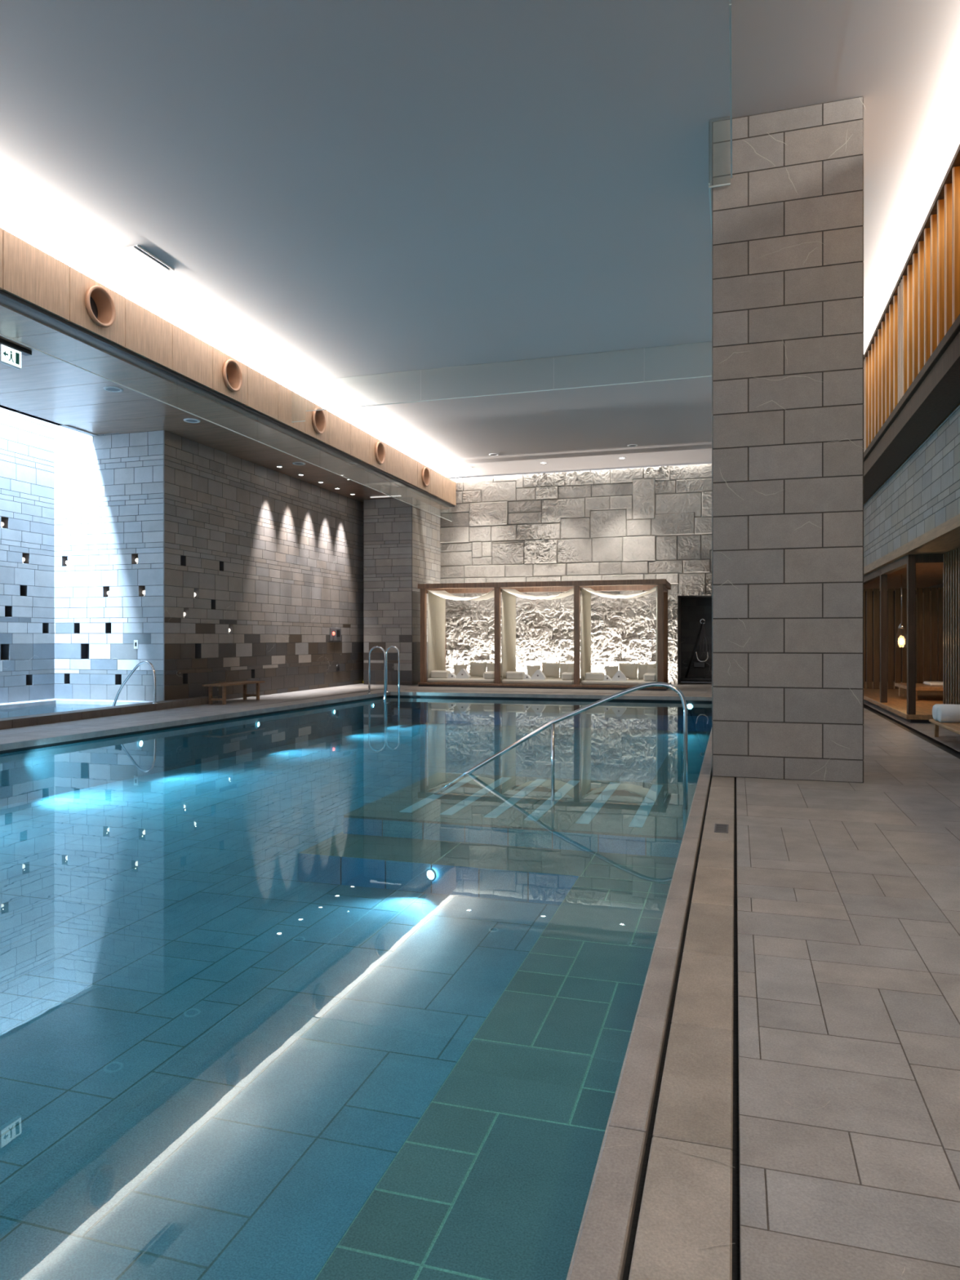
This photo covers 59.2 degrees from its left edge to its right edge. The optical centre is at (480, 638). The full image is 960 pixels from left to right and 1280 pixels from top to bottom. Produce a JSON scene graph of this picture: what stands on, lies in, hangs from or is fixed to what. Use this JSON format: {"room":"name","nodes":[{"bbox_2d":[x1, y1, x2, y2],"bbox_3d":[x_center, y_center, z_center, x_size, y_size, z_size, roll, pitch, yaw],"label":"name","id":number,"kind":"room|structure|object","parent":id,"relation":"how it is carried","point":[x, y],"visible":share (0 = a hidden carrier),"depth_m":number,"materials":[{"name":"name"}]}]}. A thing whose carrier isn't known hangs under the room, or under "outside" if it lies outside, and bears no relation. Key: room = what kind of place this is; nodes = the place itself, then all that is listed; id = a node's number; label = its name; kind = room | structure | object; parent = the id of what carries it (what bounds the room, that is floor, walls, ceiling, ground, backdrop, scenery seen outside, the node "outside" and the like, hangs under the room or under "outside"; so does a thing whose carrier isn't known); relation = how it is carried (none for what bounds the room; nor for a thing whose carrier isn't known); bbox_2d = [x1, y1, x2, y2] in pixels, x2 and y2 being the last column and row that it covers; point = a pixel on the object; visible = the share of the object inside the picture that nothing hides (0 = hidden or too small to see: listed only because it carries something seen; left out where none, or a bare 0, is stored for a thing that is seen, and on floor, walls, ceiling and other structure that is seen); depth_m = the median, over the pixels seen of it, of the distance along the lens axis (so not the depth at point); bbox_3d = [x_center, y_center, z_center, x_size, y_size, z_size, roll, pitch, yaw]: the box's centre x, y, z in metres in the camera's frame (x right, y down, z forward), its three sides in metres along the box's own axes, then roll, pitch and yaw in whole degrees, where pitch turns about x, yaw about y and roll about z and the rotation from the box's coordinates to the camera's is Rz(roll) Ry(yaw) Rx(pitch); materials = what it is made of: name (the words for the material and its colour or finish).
{"room":"spa","nodes":[
{"label":"spa","id":0,"kind":"room"},
{"bbox_2d":[0,407,54,703],"bbox_3d":[-9.277,-2.550,10.949,0.168,7.500,9.600,0,0,17],"label":"wall","id":1,"kind":"structure","parent":0,"point":[27,443],"depth_m":14.92,"materials":[{"name":"stone"}]},
{"bbox_2d":[0,405,97,435],"bbox_3d":[-9.886,-5.030,7.529,1.260,2.740,16.700,0,0,17],"label":"strip light","id":2,"kind":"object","parent":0,"point":[66,426],"depth_m":14.75,"materials":[{"name":"plastic"}]},
{"bbox_2d":[0,698,153,708],"bbox_3d":[-8.056,1.650,10.580,2.380,1.100,9.600,0,0,17],"label":"floor","id":3,"kind":"structure","parent":0,"point":[13,704],"depth_m":14.85,"materials":[{"name":"tile"}]},
{"bbox_2d":[0,703,117,718],"bbox_3d":[-7.961,1.640,10.400,2.085,0.960,9.310,0,0,17],"label":"water","id":4,"kind":"object","parent":3,"relation":"on","point":[51,708],"visible":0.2,"depth_m":13.96,"materials":[{"name":"liquid"}]},
{"bbox_2d":[0,760,215,806],"bbox_3d":[-1.767,1.750,9.371,8.400,0.900,19.520,0,0,17],"label":"wall","id":5,"kind":"structure","parent":0,"point":[15,786],"depth_m":10.53,"materials":[{"name":"tile"}]},
{"bbox_2d":[54,424,163,701],"bbox_3d":[-6.661,-2.550,15.252,2.370,7.500,0.168,0,0,17],"label":"wall","id":6,"kind":"structure","parent":0,"point":[108,487],"depth_m":15.17,"materials":[{"name":"stone"}]},
{"bbox_2d":[133,640,137,648],"bbox_3d":[-6.099,0.100,14.984,0.090,0.160,0.020,0,0,17],"label":"wall switch","id":7,"kind":"object","parent":6,"relation":"attached to","point":[135,642],"visible":1,"depth_m":14.98,"materials":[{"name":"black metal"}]},
{"bbox_2d":[0,688,400,753],"bbox_3d":[-5.654,1.400,10.804,2.170,0.400,19.817,0,0,17],"label":"deck","id":8,"kind":"object","parent":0,"point":[16,739],"visible":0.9,"depth_m":12.96,"materials":[{"name":"stone"}]},
{"bbox_2d":[0,696,217,729],"bbox_3d":[-6.834,1.153,10.043,0.290,0.135,12.278,0,0,17],"label":"curb","id":9,"kind":"object","parent":8,"relation":"on","point":[66,716],"visible":0.81,"depth_m":12.91,"materials":[{"name":"stone"}]},
{"bbox_2d":[112,660,157,706],"bbox_3d":[-5.853,0.798,14.302,0.924,0.860,0.090,0,0,17],"label":"handrail","id":10,"kind":"object","parent":9,"relation":"attached to","point":[144,661],"visible":0.94,"depth_m":14.24,"materials":[{"name":"metal"}]},
{"bbox_2d":[202,680,265,704],"bbox_3d":[-4.648,1.018,16.028,0.395,0.365,1.500,0,0,17],"label":"wooden bench","id":11,"kind":"object","parent":8,"relation":"on","point":[244,683],"visible":1,"depth_m":15.68,"materials":[{"name":"brown wood"}]},
{"bbox_2d":[367,645,399,698],"bbox_3d":[-2.124,1.004,18.634,0.581,1.691,0.550,0,0,17],"label":"pool ladder","id":12,"kind":"object","parent":8,"relation":"attached to","point":[385,653],"visible":0.88,"depth_m":18.48,"materials":[{"name":"metal"}]},
{"bbox_2d":[0,302,449,509],"bbox_3d":[-6.332,-3.720,11.637,3.410,0.120,26.620,0,0,17],"label":"ceiling","id":13,"kind":"structure","parent":0,"point":[46,387],"depth_m":13.44,"materials":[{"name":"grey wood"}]},
{"bbox_2d":[0,338,31,369],"bbox_3d":[-5.839,-3.525,10.485,0.100,0.269,0.600,0,0,17],"label":"exit sign","id":14,"kind":"object","parent":13,"relation":"hanging from","point":[11,353],"visible":1,"depth_m":10.48,"materials":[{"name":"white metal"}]},
{"bbox_2d":[103,386,123,392],"bbox_3d":[-5.371,-3.654,12.381,0.270,0.012,0.270,0,0,17],"label":"ceiling speaker","id":15,"kind":"object","parent":13,"relation":"attached to","point":[111,388],"visible":1,"depth_m":12.37},
{"bbox_2d":[106,387,119,391],"bbox_3d":[-5.371,-3.656,12.381,0.200,0.001,0.200,0,0,17],"label":"grille","id":16,"kind":"object","parent":15,"relation":"attached to","point":[108,388],"depth_m":12.38,"materials":[{"name":"metal"}]},
{"bbox_2d":[183,417,199,422],"bbox_3d":[-4.830,-3.654,14.171,0.270,0.012,0.270,0,0,17],"label":"ceiling speaker","id":17,"kind":"object","parent":13,"relation":"attached to","point":[188,420],"visible":1,"depth_m":14.18},
{"bbox_2d":[186,419,197,422],"bbox_3d":[-4.830,-3.656,14.171,0.200,0.001,0.200,0,0,17],"label":"grille","id":18,"kind":"object","parent":17,"relation":"attached to","point":[187,420],"depth_m":14.18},
{"bbox_2d":[0,226,456,506],"bbox_3d":[-4.614,-4.027,11.014,0.260,0.685,26.420,0,0,17],"label":"wooden beam","id":19,"kind":"structure","parent":13,"relation":"attached to","point":[34,283],"depth_m":11.86,"materials":[{"name":"brown wood"}]},
{"bbox_2d":[84,285,115,327],"bbox_3d":[-4.728,-4.070,10.380,0.228,0.480,0.480,0,0,17],"label":"air nozzle","id":20,"kind":"object","parent":19,"relation":"attached to","point":[100,304],"visible":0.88,"depth_m":10.50,"materials":[{"name":"brown wood"}]},
{"bbox_2d":[0,333,452,521],"bbox_3d":[-4.096,-3.471,12.570,0.014,0.427,22.888,0,0,17],"label":"glass barrier","id":21,"kind":"object","parent":19,"relation":"hanging from","point":[0,334],"visible":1,"depth_m":11.98,"materials":[{"name":"glass"}]},
{"bbox_2d":[222,359,242,391],"bbox_3d":[-3.907,-4.070,13.098,0.228,0.480,0.480,0,0,17],"label":"air nozzle","id":22,"kind":"object","parent":19,"relation":"attached to","point":[232,372],"visible":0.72,"depth_m":13.22,"materials":[{"name":"brown wood"}]},
{"bbox_2d":[311,407,326,434],"bbox_3d":[-3.086,-4.070,15.817,0.228,0.480,0.480,0,0,17],"label":"air nozzle","id":23,"kind":"object","parent":19,"relation":"attached to","point":[318,418],"visible":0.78,"depth_m":15.94,"materials":[{"name":"brown wood"}]},
{"bbox_2d":[374,441,385,463],"bbox_3d":[-2.265,-4.070,18.536,0.228,0.480,0.480,0,0,17],"label":"air nozzle","id":24,"kind":"object","parent":19,"relation":"attached to","point":[380,450],"visible":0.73,"depth_m":18.65,"materials":[{"name":"brown wood"}]},
{"bbox_2d":[422,466,430,486],"bbox_3d":[-1.439,-4.070,21.274,0.228,0.480,0.480,0,0,17],"label":"air nozzle","id":25,"kind":"object","parent":19,"relation":"attached to","point":[425,472],"visible":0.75,"depth_m":21.39,"materials":[{"name":"brown wood"}]},
{"bbox_2d":[292,462,305,465],"bbox_3d":[-3.781,-3.654,17.646,0.270,0.012,0.270,0,0,17],"label":"ceiling speaker","id":26,"kind":"object","parent":13,"relation":"attached to","point":[294,463],"visible":1,"depth_m":17.64},
{"bbox_2d":[370,495,401,497],"bbox_3d":[-2.423,-3.652,21.728,0.840,0.015,0.060,0,0,17],"label":"recessed light","id":27,"kind":"object","parent":13,"relation":"in","point":[391,495],"visible":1,"depth_m":21.70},
{"bbox_2d":[163,430,363,700],"bbox_3d":[-4.423,-1.380,18.828,0.168,5.160,8.308,0,0,17],"label":"wall","id":28,"kind":"structure","parent":0,"point":[273,558],"depth_m":17.58,"materials":[{"name":"stone"}]},
{"bbox_2d":[329,627,341,640],"bbox_3d":[-3.601,-0.110,21.164,0.055,0.320,0.600,0,0,17],"label":"panel","id":29,"kind":"object","parent":28,"relation":"attached to","point":[335,633],"visible":1,"depth_m":21.14,"materials":[{"name":"black metal"}]},
{"bbox_2d":[336,664,339,671],"bbox_3d":[-3.575,0.730,21.292,0.030,0.180,0.180,0,0,17],"label":"wall outlet","id":30,"kind":"object","parent":28,"relation":"attached to","point":[337,665],"visible":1,"depth_m":21.25,"materials":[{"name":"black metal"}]},
{"bbox_2d":[0,754,703,1279],"bbox_3d":[-2.023,2.060,9.908,9.200,0.280,20.600,0,0,17],"label":"floor","id":31,"kind":"structure","parent":0,"point":[213,1057],"depth_m":4.40,"materials":[{"name":"tile"}]},
{"bbox_2d":[0,696,711,771],"bbox_3d":[-1.778,1.805,9.325,8.187,0.990,19.325,0,0,17],"label":"wall","id":32,"kind":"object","parent":31,"relation":"in","point":[391,725],"visible":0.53,"depth_m":11.39,"materials":[{"name":"tile"}]},
{"bbox_2d":[0,0,959,478],"bbox_3d":[0.828,-4.745,10.353,12.800,0.470,28.300,0,0,17],"label":"ceiling","id":33,"kind":"structure","parent":0,"point":[351,202],"depth_m":8.31,"materials":[{"name":"paint"}]},
{"bbox_2d":[99,244,174,275],"bbox_3d":[-4.084,-4.500,10.070,0.540,0.020,0.670,0,0,17],"label":"ceiling vent","id":34,"kind":"object","parent":33,"relation":"in","point":[132,259],"visible":1,"depth_m":10.04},
{"bbox_2d":[488,453,498,456],"bbox_3d":[0.343,-4.504,20.684,0.243,0.012,0.243,0,0,17],"label":"ceiling speaker","id":35,"kind":"object","parent":33,"relation":"attached to","point":[492,454],"visible":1,"depth_m":20.65},
{"bbox_2d":[292,375,711,422],"bbox_3d":[0.037,-4.159,13.867,7.496,0.702,0.012,0,0,17],"label":"glass barrier","id":36,"kind":"object","parent":33,"relation":"hanging from","point":[707,375],"visible":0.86,"depth_m":13.73,"materials":[{"name":"glass"}]},
{"bbox_2d":[627,444,637,447],"bbox_3d":[3.559,-4.504,19.712,0.243,0.012,0.243,0,0,17],"label":"ceiling speaker","id":37,"kind":"object","parent":33,"relation":"attached to","point":[630,445],"visible":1,"depth_m":19.69},
{"bbox_2d":[708,0,732,235],"bbox_3d":[1.656,-4.214,5.911,0.200,0.592,14.265,0,0,17],"label":"glass barrier","id":38,"kind":"object","parent":33,"relation":"hanging from","point":[710,186],"visible":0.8,"depth_m":6.73,"materials":[{"name":"glass"}]},
{"bbox_2d":[297,831,677,1279],"bbox_3d":[-0.584,1.950,4.328,3.020,0.500,10.837,0,0,17],"label":"ledge","id":39,"kind":"structure","parent":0,"point":[493,1180],"depth_m":3.28,"materials":[{"name":"tile"}]},
{"bbox_2d":[425,868,436,880],"bbox_3d":[-0.370,1.775,6.358,0.094,0.095,0.017,0,0,31],"label":"lamp","id":40,"kind":"object","parent":39,"relation":"attached to","point":[431,875],"visible":1,"depth_m":6.35,"materials":[{"name":"metal"}]},
{"bbox_2d":[325,681,711,702],"bbox_3d":[1.080,1.400,21.568,10.400,0.400,6.480,0,0,17],"label":"deck","id":41,"kind":"object","parent":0,"point":[692,691],"visible":0.36,"depth_m":18.94,"materials":[{"name":"tile"}]},
{"bbox_2d":[363,497,440,684],"bbox_3d":[-2.091,-1.240,23.107,1.376,4.880,2.208,0,0,17],"label":"stone pillar","id":42,"kind":"structure","parent":41,"relation":"on","point":[402,544],"depth_m":22.09,"materials":[{"name":"stone"}]},
{"bbox_2d":[417,578,671,690],"bbox_3d":[1.597,-0.090,21.172,6.120,2.580,1.740,0,0,17],"label":"pavilion","id":43,"kind":"object","parent":41,"relation":"on","point":[663,585],"visible":0.65,"depth_m":20.69,"materials":[{"name":"brown wood"}]},
{"bbox_2d":[427,591,445,678],"bbox_3d":[-1.125,-0.080,22.042,0.062,2.240,1.358,0,0,17],"label":"curtain","id":44,"kind":"object","parent":43,"relation":"hanging from","point":[436,604],"visible":0.84,"depth_m":21.93,"materials":[{"name":"fabric"}]},
{"bbox_2d":[427,676,501,683],"bbox_3d":[-0.291,1.050,21.732,1.760,0.100,1.400,0,0,17],"label":"mattress","id":45,"kind":"object","parent":43,"relation":"on","point":[473,679],"visible":0.66,"depth_m":21.11,"materials":[{"name":"beige fabric"}]},
{"bbox_2d":[431,670,449,678],"bbox_3d":[-1.011,0.905,21.458,0.460,0.190,0.220,0,0,12],"label":"bolster","id":46,"kind":"object","parent":45,"relation":"on","point":[434,673],"visible":1,"depth_m":21.36,"materials":[{"name":"beige fabric"}]},
{"bbox_2d":[447,672,456,678],"bbox_3d":[-0.726,0.935,21.400,0.260,0.130,0.187,0,0,17],"label":"folded towel","id":47,"kind":"object","parent":45,"relation":"on","point":[451,675],"visible":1,"depth_m":21.32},
{"bbox_2d":[453,664,466,675],"bbox_3d":[-0.502,0.835,21.865,0.360,0.329,0.224,0,0,-12],"label":"cushion","id":48,"kind":"object","parent":45,"relation":"on","point":[457,668],"visible":0.52,"depth_m":21.80,"materials":[{"name":"beige fabric"}]},
{"bbox_2d":[455,668,471,678],"bbox_3d":[-0.419,0.880,21.307,0.340,0.240,0.187,0,0,17],"label":"cushion","id":49,"kind":"object","parent":45,"relation":"on","point":[463,673],"visible":1,"depth_m":21.23,"materials":[{"name":"fabric"}]},
{"bbox_2d":[469,662,487,676],"bbox_3d":[-0.051,0.806,22.160,0.492,0.402,0.202,0,0,17],"label":"cushion","id":50,"kind":"object","parent":45,"relation":"on","point":[477,669],"visible":0.9,"depth_m":22.09,"materials":[{"name":"beige fabric"}]},
{"bbox_2d":[483,671,494,679],"bbox_3d":[0.267,0.910,21.124,0.300,0.180,0.400,0,0,17],"label":"bolster","id":51,"kind":"object","parent":45,"relation":"on","point":[489,674],"visible":0.72,"depth_m":20.94,"materials":[{"name":"beige fabric"}]},
{"bbox_2d":[486,662,501,676],"bbox_3d":[0.395,0.811,22.024,0.494,0.397,0.200,0,0,17],"label":"cushion","id":52,"kind":"object","parent":45,"relation":"on","point":[490,666],"visible":0.34,"depth_m":22.00,"materials":[{"name":"beige fabric"}]},
{"bbox_2d":[427,589,502,600],"bbox_3d":[-0.291,-1.118,21.732,1.772,0.345,1.340,0,0,17],"label":"cloth","id":53,"kind":"object","parent":43,"relation":"hanging from","point":[442,593],"visible":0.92,"depth_m":21.58,"materials":[{"name":"fabric"}]},
{"bbox_2d":[501,590,515,680],"bbox_3d":[0.732,-0.080,21.481,0.062,2.240,1.359,0,0,17],"label":"curtain","id":54,"kind":"object","parent":43,"relation":"hanging from","point":[508,646],"visible":0.88,"depth_m":21.38,"materials":[{"name":"fabric"}]},
{"bbox_2d":[501,587,573,599],"bbox_3d":[1.580,-1.118,21.167,1.802,0.345,1.340,0,0,17],"label":"cloth","id":55,"kind":"object","parent":43,"relation":"hanging from","point":[513,592],"visible":0.93,"depth_m":20.99,"materials":[{"name":"fabric"}]},
{"bbox_2d":[501,677,581,684],"bbox_3d":[1.580,1.050,21.167,1.790,0.100,1.400,0,0,17],"label":"mattress","id":56,"kind":"object","parent":43,"relation":"on","point":[548,680],"visible":0.62,"depth_m":20.54,"materials":[{"name":"beige fabric"}]},
{"bbox_2d":[505,671,524,679],"bbox_3d":[0.875,0.905,20.889,0.460,0.190,0.220,0,0,12],"label":"bolster","id":57,"kind":"object","parent":56,"relation":"on","point":[509,674],"visible":1,"depth_m":20.79,"materials":[{"name":"beige fabric"}]},
{"bbox_2d":[523,674,530,679],"bbox_3d":[1.131,0.935,20.839,0.260,0.130,0.187,0,0,17],"label":"folded towel","id":58,"kind":"object","parent":56,"relation":"on","point":[526,676],"visible":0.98,"depth_m":20.75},
{"bbox_2d":[526,665,540,677],"bbox_3d":[1.355,0.835,21.304,0.360,0.329,0.224,0,0,-12],"label":"cushion","id":59,"kind":"object","parent":56,"relation":"on","point":[531,669],"visible":0.59,"depth_m":21.23,"materials":[{"name":"beige fabric"}]},
{"bbox_2d":[530,669,546,679],"bbox_3d":[1.438,0.880,20.746,0.340,0.240,0.187,0,0,17],"label":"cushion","id":60,"kind":"object","parent":56,"relation":"on","point":[538,674],"visible":1,"depth_m":20.67,"materials":[{"name":"fabric"}]},
{"bbox_2d":[542,662,560,678],"bbox_3d":[1.806,0.806,21.599,0.492,0.402,0.202,0,0,17],"label":"cushion","id":61,"kind":"object","parent":56,"relation":"on","point":[548,669],"visible":0.92,"depth_m":21.53,"materials":[{"name":"beige fabric"}]},
{"bbox_2d":[559,663,573,678],"bbox_3d":[2.252,0.811,21.463,0.494,0.397,0.200,0,0,17],"label":"cushion","id":62,"kind":"object","parent":56,"relation":"on","point":[563,667],"visible":0.38,"depth_m":21.44,"materials":[{"name":"beige fabric"}]},
{"bbox_2d":[560,671,573,679],"bbox_3d":[2.153,0.910,20.555,0.300,0.180,0.400,0,0,17],"label":"bolster","id":63,"kind":"object","parent":56,"relation":"on","point":[566,675],"visible":0.8,"depth_m":20.38,"materials":[{"name":"beige fabric"}]},
{"bbox_2d":[566,665,573,672],"bbox_3d":[2.327,0.850,21.215,0.416,0.371,0.181,0,0,38],"label":"cushion","id":64,"kind":"object","parent":56,"relation":"on","point":[571,668],"visible":0.32,"depth_m":21.21,"materials":[{"name":"beige fabric"}]},
{"bbox_2d":[580,588,591,681],"bbox_3d":[2.618,-0.080,20.912,0.062,2.240,1.359,0,0,17],"label":"curtain","id":65,"kind":"object","parent":43,"relation":"hanging from","point":[585,596],"visible":0.84,"depth_m":20.82,"materials":[{"name":"fabric"}]},
{"bbox_2d":[581,678,655,685],"bbox_3d":[3.461,1.050,20.599,1.780,0.100,1.400,0,0,17],"label":"mattress","id":66,"kind":"object","parent":43,"relation":"on","point":[629,682],"visible":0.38,"depth_m":19.98,"materials":[{"name":"beige fabric"}]},
{"bbox_2d":[585,672,604,680],"bbox_3d":[2.761,0.905,20.319,0.460,0.190,0.220,0,0,12],"label":"bolster","id":67,"kind":"object","parent":66,"relation":"on","point":[588,676],"visible":1,"depth_m":20.22,"materials":[{"name":"beige fabric"}]},
{"bbox_2d":[603,675,611,680],"bbox_3d":[3.017,0.935,20.270,0.260,0.130,0.187,0,0,17],"label":"folded towel","id":68,"kind":"object","parent":66,"relation":"on","point":[606,677],"visible":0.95,"depth_m":20.18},
{"bbox_2d":[604,666,618,678],"bbox_3d":[3.241,0.835,20.735,0.360,0.329,0.224,0,0,-12],"label":"cushion","id":69,"kind":"object","parent":66,"relation":"on","point":[611,671],"visible":0.66,"depth_m":20.66,"materials":[{"name":"beige fabric"}]},
{"bbox_2d":[611,670,626,680],"bbox_3d":[3.324,0.880,20.177,0.340,0.240,0.187,0,0,17],"label":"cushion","id":70,"kind":"object","parent":66,"relation":"on","point":[619,676],"visible":1,"depth_m":20.09,"materials":[{"name":"fabric"}]},
{"bbox_2d":[618,662,638,679],"bbox_3d":[3.692,0.806,21.030,0.492,0.402,0.202,0,0,17],"label":"cushion","id":71,"kind":"object","parent":66,"relation":"on","point":[629,670],"visible":0.88,"depth_m":20.96,"materials":[{"name":"beige fabric"}]},
{"bbox_2d":[637,663,656,679],"bbox_3d":[4.138,0.811,20.894,0.494,0.397,0.200,0,0,17],"label":"cushion","id":72,"kind":"object","parent":66,"relation":"on","point":[642,668],"visible":0.61,"depth_m":20.86,"materials":[{"name":"beige fabric"}]},
{"bbox_2d":[643,673,655,681],"bbox_3d":[4.029,0.910,19.988,0.300,0.180,0.400,0,0,17],"label":"bolster","id":73,"kind":"object","parent":66,"relation":"on","point":[646,677],"visible":0.82,"depth_m":19.81,"materials":[{"name":"beige fabric"}]},
{"bbox_2d":[645,666,655,673],"bbox_3d":[4.204,0.850,20.648,0.416,0.371,0.181,0,0,38],"label":"cushion","id":74,"kind":"object","parent":66,"relation":"on","point":[650,669],"visible":0.36,"depth_m":20.63,"materials":[{"name":"beige fabric"}]},
{"bbox_2d":[581,586,657,599],"bbox_3d":[3.462,-1.118,20.599,1.792,0.345,1.340,0,0,17],"label":"cloth","id":75,"kind":"object","parent":43,"relation":"hanging from","point":[588,589],"visible":0.93,"depth_m":20.36,"materials":[{"name":"fabric"}]},
{"bbox_2d":[655,587,657,681],"bbox_3d":[4.308,-0.080,20.317,0.062,2.240,1.191,0,0,17],"label":"curtain","id":76,"kind":"object","parent":43,"relation":"hanging from","point":[656,588],"visible":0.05,"depth_m":19.77,"materials":[{"name":"fabric"}]},
{"bbox_2d":[342,772,696,857],"bbox_3d":[0.585,1.670,8.128,2.982,0.260,2.460,0,0,17],"label":"steps","id":77,"kind":"structure","parent":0,"point":[661,834],"depth_m":7.31,"materials":[{"name":"tile"}]},
{"bbox_2d":[399,775,479,813],"bbox_3d":[-0.364,1.537,8.482,0.110,0.006,2.070,0,0,17],"label":"strip","id":78,"kind":"object","parent":77,"relation":"on","point":[432,797],"visible":0.86,"depth_m":8.19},
{"bbox_2d":[440,777,511,815],"bbox_3d":[0.000,1.537,8.372,0.110,0.006,2.070,0,0,17],"label":"strip","id":79,"kind":"object","parent":77,"relation":"on","point":[482,792],"visible":1,"depth_m":8.19,"materials":[{"name":"tile"}]},
{"bbox_2d":[484,778,546,817],"bbox_3d":[0.383,1.537,8.257,0.110,0.006,2.070,0,0,17],"label":"strip","id":80,"kind":"object","parent":77,"relation":"on","point":[521,794],"visible":1,"depth_m":8.06,"materials":[{"name":"tile"}]},
{"bbox_2d":[524,780,579,821],"bbox_3d":[0.727,1.537,8.153,0.110,0.006,2.070,0,0,17],"label":"strip","id":81,"kind":"object","parent":77,"relation":"on","point":[548,804],"visible":1,"depth_m":7.90,"materials":[{"name":"tile"}]},
{"bbox_2d":[434,681,687,809],"bbox_3d":[0.713,0.975,7.985,2.431,1.162,0.039,0,0,17],"label":"pool handrail","id":82,"kind":"object","parent":77,"relation":"on","point":[673,687],"visible":1,"depth_m":7.90,"materials":[{"name":"metal"}]},
{"bbox_2d":[575,782,621,824],"bbox_3d":[1.149,1.537,8.025,0.110,0.006,2.070,0,0,17],"label":"strip","id":83,"kind":"object","parent":77,"relation":"on","point":[588,815],"visible":1,"depth_m":7.82,"materials":[{"name":"tile"}]},
{"bbox_2d":[628,784,662,827],"bbox_3d":[1.570,1.537,7.898,0.110,0.006,2.070,0,0,17],"label":"strip","id":84,"kind":"object","parent":77,"relation":"on","point":[641,815],"visible":1,"depth_m":7.71,"materials":[{"name":"tile"}]},
{"bbox_2d":[440,463,712,684],"bbox_3d":[2.859,-1.665,22.703,8.451,5.730,0.294,0,0,17],"label":"wall","id":85,"kind":"structure","parent":0,"point":[646,522],"depth_m":22.82,"materials":[{"name":"stone"}]},
{"bbox_2d":[677,595,712,684],"bbox_3d":[6.223,-0.010,22.585,1.940,2.420,1.560,0,0,17],"label":"wall","id":86,"kind":"structure","parent":0,"point":[691,609],"depth_m":23.34,"materials":[{"name":"stone"}]},
{"bbox_2d":[680,618,711,680],"bbox_3d":[5.816,0.282,22.635,0.850,1.635,0.700,0,0,17],"label":"pool hoist","id":87,"kind":"object","parent":86,"relation":"attached to","point":[700,664],"visible":1,"depth_m":22.50,"materials":[{"name":"black metal"}]},
{"bbox_2d":[566,700,959,1279],"bbox_3d":[5.071,1.349,9.541,4.806,0.302,27.200,0,0,17],"label":"deck","id":88,"kind":"object","parent":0,"point":[786,1104],"visible":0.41,"depth_m":2.49,"materials":[{"name":"tile"}]},
{"bbox_2d":[714,823,728,833],"bbox_3d":[1.528,1.198,5.347,0.084,0.006,0.240,0,0,17],"label":"drain cover","id":89,"kind":"object","parent":88,"relation":"on","point":[719,828],"visible":1,"depth_m":5.33,"materials":[{"name":"black metal"}]},
{"bbox_2d":[711,96,866,782],"bbox_3d":[2.797,-1.655,7.799,1.235,5.710,1.259,0,0,17],"label":"stone pillar","id":90,"kind":"structure","parent":88,"relation":"on","point":[788,449],"depth_m":7.20,"materials":[{"name":"stone"}]},
{"bbox_2d":[863,553,943,723],"bbox_3d":[8.434,0.000,16.517,1.920,2.400,9.900,0,0,17],"label":"wooden partition","id":91,"kind":"object","parent":88,"relation":"on","point":[911,700],"visible":0.73,"depth_m":17.88,"materials":[{"name":"brown wood"}]},
{"bbox_2d":[923,681,942,686],"bbox_3d":[8.283,0.810,15.153,0.500,0.060,0.600,0,0,17],"label":"folded towel","id":92,"kind":"object","parent":91,"relation":"on","point":[928,683],"visible":0.63,"depth_m":14.94,"materials":[{"name":"fabric"}]},
{"bbox_2d":[928,719,959,737],"bbox_3d":[5.522,1.097,9.640,0.400,0.205,1.650,0,0,17],"label":"bench","id":93,"kind":"object","parent":88,"relation":"on","point":[953,726],"visible":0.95,"depth_m":9.88,"materials":[{"name":"beige wood"}]},
{"bbox_2d":[932,703,959,720],"bbox_3d":[5.705,0.895,10.238,0.377,0.202,0.204,0,0,17],"label":"rolled towel","id":94,"kind":"object","parent":93,"relation":"on","point":[935,707],"visible":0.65,"depth_m":10.24,"materials":[{"name":"fabric"}]},
{"bbox_2d":[936,705,959,723],"bbox_3d":[5.639,0.895,10.018,0.377,0.202,0.204,0,0,17],"label":"rolled towel","id":95,"kind":"object","parent":93,"relation":"on","point":[944,713],"visible":1,"depth_m":9.97,"materials":[{"name":"fabric"}]},
{"bbox_2d":[942,547,959,704],"bbox_3d":[5.122,0.005,7.071,0.120,2.390,10.100,0,0,17],"label":"panel","id":96,"kind":"object","parent":88,"relation":"on","point":[951,560],"visible":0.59,"depth_m":11.44,"materials":[{"name":"brown wood"}]},
{"bbox_2d":[863,403,959,682],"bbox_3d":[6.088,-1.650,8.608,2.120,5.700,28.000,0,0,17],"label":"wall","id":97,"kind":"structure","parent":0,"point":[922,494],"depth_m":11.22,"materials":[{"name":"stone"}]},
{"bbox_2d":[863,142,959,503],"bbox_3d":[5.777,-3.420,11.940,0.400,1.840,22.200,0,0,17],"label":"slatted screen","id":98,"kind":"object","parent":97,"relation":"attached to","point":[912,355],"visible":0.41,"depth_m":9.39,"materials":[{"name":"brown wood"}]},
{"bbox_2d":[863,513,959,591],"bbox_3d":[7.103,-1.265,11.957,2.112,0.130,21.000,0,0,17],"label":"ceiling","id":99,"kind":"structure","parent":0,"point":[944,538],"depth_m":12.63,"materials":[{"name":"brown wood"}]},
{"bbox_2d":[897,574,906,647],"bbox_3d":[7.199,-0.475,14.435,0.160,1.250,0.160,0,0,17],"label":"hanging lantern","id":100,"kind":"object","parent":99,"relation":"hanging from","point":[901,625],"visible":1,"depth_m":14.43,"materials":[{"name":"metal"}]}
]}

